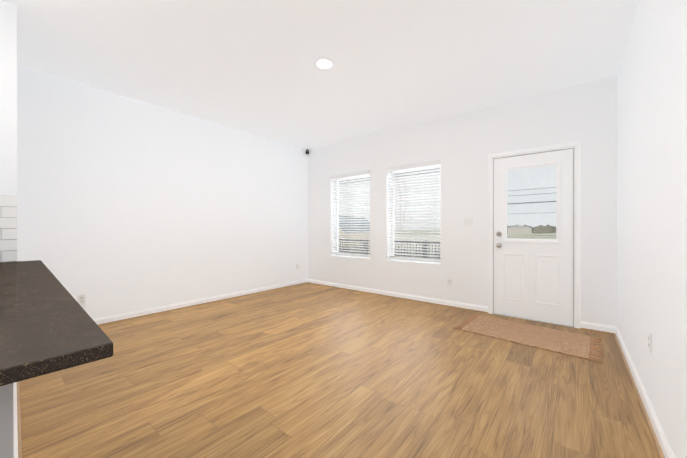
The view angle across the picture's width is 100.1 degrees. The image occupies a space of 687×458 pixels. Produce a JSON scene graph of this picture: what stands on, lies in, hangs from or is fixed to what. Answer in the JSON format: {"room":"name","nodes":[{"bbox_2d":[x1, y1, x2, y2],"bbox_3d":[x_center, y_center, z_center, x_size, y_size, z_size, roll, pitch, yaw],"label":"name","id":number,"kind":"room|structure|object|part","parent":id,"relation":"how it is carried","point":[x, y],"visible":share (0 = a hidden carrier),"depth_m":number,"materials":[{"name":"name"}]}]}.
{"room":"empty living room","nodes":[
{"label":"empty living room","id":0,"kind":"room"},
{"bbox_2d":[0,0,16,261],"bbox_3d":[-4.003,-0.250,1.125,1.300,2.750,3.550,0,0,39],"label":"wall","id":1,"kind":"structure","parent":0,"point":[8,99],"depth_m":2.07,"materials":[{"name":"white paint"}]},
{"bbox_2d":[0,195,16,261],"bbox_3d":[-2.725,-0.001,1.672,0.010,0.475,1.100,0,0,39],"label":"tile backsplash","id":2,"kind":"structure","parent":1,"relation":"attached to","point":[8,228],"depth_m":2.06,"materials":[{"name":"grey tile"}]},
{"bbox_2d":[17,65,307,318],"bbox_3d":[-2.075,-0.257,4.448,0.160,2.750,4.050,0,0,39],"label":"wall","id":3,"kind":"structure","parent":0,"point":[125,204],"depth_m":3.72,"materials":[{"name":"white paint"}]},
{"bbox_2d":[77,294,84,304],"bbox_3d":[-2.942,0.791,3.230,0.009,0.114,0.070,0,0,39],"label":"electrical outlet","id":4,"kind":"object","parent":3,"relation":"attached to","point":[80,299],"visible":0.94,"depth_m":3.23,"materials":[{"name":"white plastic"}]},
{"bbox_2d":[93,279,307,325],"bbox_3d":[-2.001,1.077,4.392,0.028,0.084,4.050,0,0,39],"label":"baseboard","id":5,"kind":"structure","parent":3,"relation":"attached to","point":[156,310],"depth_m":4.10,"materials":[{"name":"white paint"}]},
{"bbox_2d":[2,0,638,149],"bbox_3d":[-1.281,-1.686,1.563,5.000,0.120,7.960,0,0,39],"label":"ceiling","id":6,"kind":"structure","parent":0,"point":[249,66],"depth_m":2.69,"materials":[{"name":"white paint"}]},
{"bbox_2d":[314,57,333,68],"bbox_3d":[-0.190,-1.615,2.816,0.196,0.026,0.196,0,0,39],"label":"recessed light","id":7,"kind":"object","parent":6,"relation":"in","point":[324,62],"visible":1,"depth_m":2.79,"materials":[{"name":"white paint"}]},
{"bbox_2d":[18,283,659,457],"bbox_3d":[-1.281,1.174,1.569,5.000,0.100,7.960,0,0,39],"label":"floor","id":8,"kind":"structure","parent":0,"point":[307,370],"depth_m":2.00,"materials":[{"name":"brown wood"}]},
{"bbox_2d":[0,384,21,457],"bbox_3d":[-1.558,0.697,1.279,2.306,0.855,0.216,0,0,39],"label":"base cabinet","id":9,"kind":"object","parent":8,"relation":"on","point":[10,416],"depth_m":0.57,"materials":[{"name":"wood"}]},
{"bbox_2d":[0,260,112,391],"bbox_3d":[-1.725,0.255,0.997,2.416,0.031,1.144,0,0,39],"label":"countertop","id":10,"kind":"structure","parent":9,"relation":"on","point":[44,330],"depth_m":0.69,"materials":[{"name":"black stone"}]},
{"bbox_2d":[452,314,604,363],"bbox_3d":[1.920,1.117,3.082,1.308,0.009,0.784,0,0,39],"label":"doormat","id":11,"kind":"object","parent":8,"relation":"on","point":[569,343],"visible":1,"depth_m":2.98,"materials":[{"name":"brown fabric"}]},
{"bbox_2d":[493,313,572,326],"bbox_3d":[2.333,1.114,3.581,0.824,0.012,0.142,0,0,39],"label":"threshold","id":12,"kind":"object","parent":8,"relation":"on","point":[534,320],"visible":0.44,"depth_m":3.50,"materials":[{"name":"white"}]},
{"bbox_2d":[308,76,616,325],"bbox_3d":[1.143,-0.257,4.596,5.000,2.750,0.200,0,0,39],"label":"wall","id":13,"kind":"structure","parent":0,"point":[462,146],"depth_m":4.00,"materials":[{"name":"white paint"}]},
{"bbox_2d":[336,174,369,257],"bbox_3d":[0.213,-0.253,5.435,0.908,1.538,0.049,0,0,39],"label":"window","id":14,"kind":"structure","parent":13,"relation":"in","point":[352,216],"depth_m":5.51,"materials":[{"name":"white plastic"}]},
{"bbox_2d":[329,170,369,256],"bbox_3d":[0.116,-0.267,5.313,0.906,1.508,0.109,0,0,39],"label":"window blind","id":15,"kind":"object","parent":14,"relation":"attached to","point":[350,196],"visible":0.9,"depth_m":5.32,"materials":[{"name":"white plastic"}]},
{"bbox_2d":[308,279,487,312],"bbox_3d":[0.595,1.076,4.891,3.400,0.084,0.028,0,0,39],"label":"baseboard","id":16,"kind":"structure","parent":13,"relation":"attached to","point":[478,308],"depth_m":4.56,"materials":[{"name":"white paint"}]},
{"bbox_2d":[391,164,439,262],"bbox_3d":[1.181,-0.252,4.660,0.908,1.538,0.049,0,0,39],"label":"window","id":17,"kind":"structure","parent":13,"relation":"in","point":[405,217],"depth_m":4.75,"materials":[{"name":"white plastic"}]},
{"bbox_2d":[385,159,439,261],"bbox_3d":[1.084,-0.266,4.539,0.906,1.508,0.109,0,0,39],"label":"window blind","id":18,"kind":"object","parent":17,"relation":"attached to","point":[420,164],"visible":0.92,"depth_m":4.53,"materials":[{"name":"white plastic"}]},
{"bbox_2d":[447,278,451,285],"bbox_3d":[1.530,0.769,4.154,0.070,0.114,0.009,0,0,39],"label":"outlet","id":19,"kind":"object","parent":13,"relation":"attached to","point":[449,281],"visible":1,"depth_m":4.15,"materials":[{"name":"white plastic"}]},
{"bbox_2d":[464,218,472,225],"bbox_3d":[1.730,-0.096,3.986,0.116,0.114,0.020,0,0,39],"label":"light switch","id":20,"kind":"object","parent":13,"relation":"attached to","point":[468,221],"visible":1,"depth_m":3.99,"materials":[{"name":"white plastic"}]},
{"bbox_2d":[488,141,580,328],"bbox_3d":[2.358,0.068,3.611,0.950,2.105,0.218,0,0,39],"label":"door frame","id":21,"kind":"structure","parent":13,"relation":"in","point":[575,147],"depth_m":3.41,"materials":[{"name":"white wood"}]},
{"bbox_3d":[2.319,-0.315,3.561,0.560,0.920,0.006,0,0,39],"label":"glass","id":22,"kind":"part","parent":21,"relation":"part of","materials":[{"name":"clear glass"}]},
{"bbox_2d":[494,149,572,325],"bbox_3d":[2.297,0.094,3.535,0.820,2.027,0.115,0,0,39],"label":"entry door","id":23,"kind":"structure","parent":21,"relation":"attached to","point":[533,278],"depth_m":3.50,"materials":[{"name":"white paint"}]},
{"bbox_3d":[2.012,0.140,3.735,0.066,0.216,0.071,0,0,39],"label":"entry door hardware","id":24,"kind":"part","parent":23,"relation":"part of","materials":[{"name":"silver metal"}]},
{"bbox_2d":[580,321,612,333],"bbox_3d":[2.770,1.079,3.151,0.270,0.084,0.028,0,0,39],"label":"baseboard","id":25,"kind":"structure","parent":13,"relation":"attached to","point":[602,328],"depth_m":3.15,"materials":[{"name":"white paint"}]},
{"bbox_2d":[617,0,686,457],"bbox_3d":[0.596,-0.248,0.039,0.160,2.750,7.600,0,0,39],"label":"wall","id":26,"kind":"structure","parent":0,"point":[652,186],"depth_m":1.61,"materials":[{"name":"white paint"}]},
{"bbox_2d":[613,326,674,457],"bbox_3d":[0.523,1.085,0.100,0.028,0.084,7.600,0,0,39],"label":"baseboard","id":27,"kind":"structure","parent":26,"relation":"attached to","point":[662,445],"depth_m":1.77,"materials":[{"name":"white paint"}]},
{"bbox_2d":[648,331,651,352],"bbox_3d":[1.829,0.674,1.718,0.009,0.114,0.070,0,0,39],"label":"outlet","id":28,"kind":"object","parent":26,"relation":"attached to","point":[650,341],"visible":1,"depth_m":1.70,"materials":[{"name":"white plastic"}]},
{"label":"outside","id":29,"kind":"structure","parent":0,"visible":0},
{"bbox_2d":[339,166,555,258],"bbox_3d":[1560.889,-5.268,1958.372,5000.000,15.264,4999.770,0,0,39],"label":"scenery","id":30,"kind":"structure","parent":29,"point":[535,230],"depth_m":21.69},
{"bbox_3d":[1.322,0.796,5.819,6.525,1.080,1.870,0,0,39],"label":"railing","id":31,"kind":"part","parent":30,"relation":"part of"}
]}

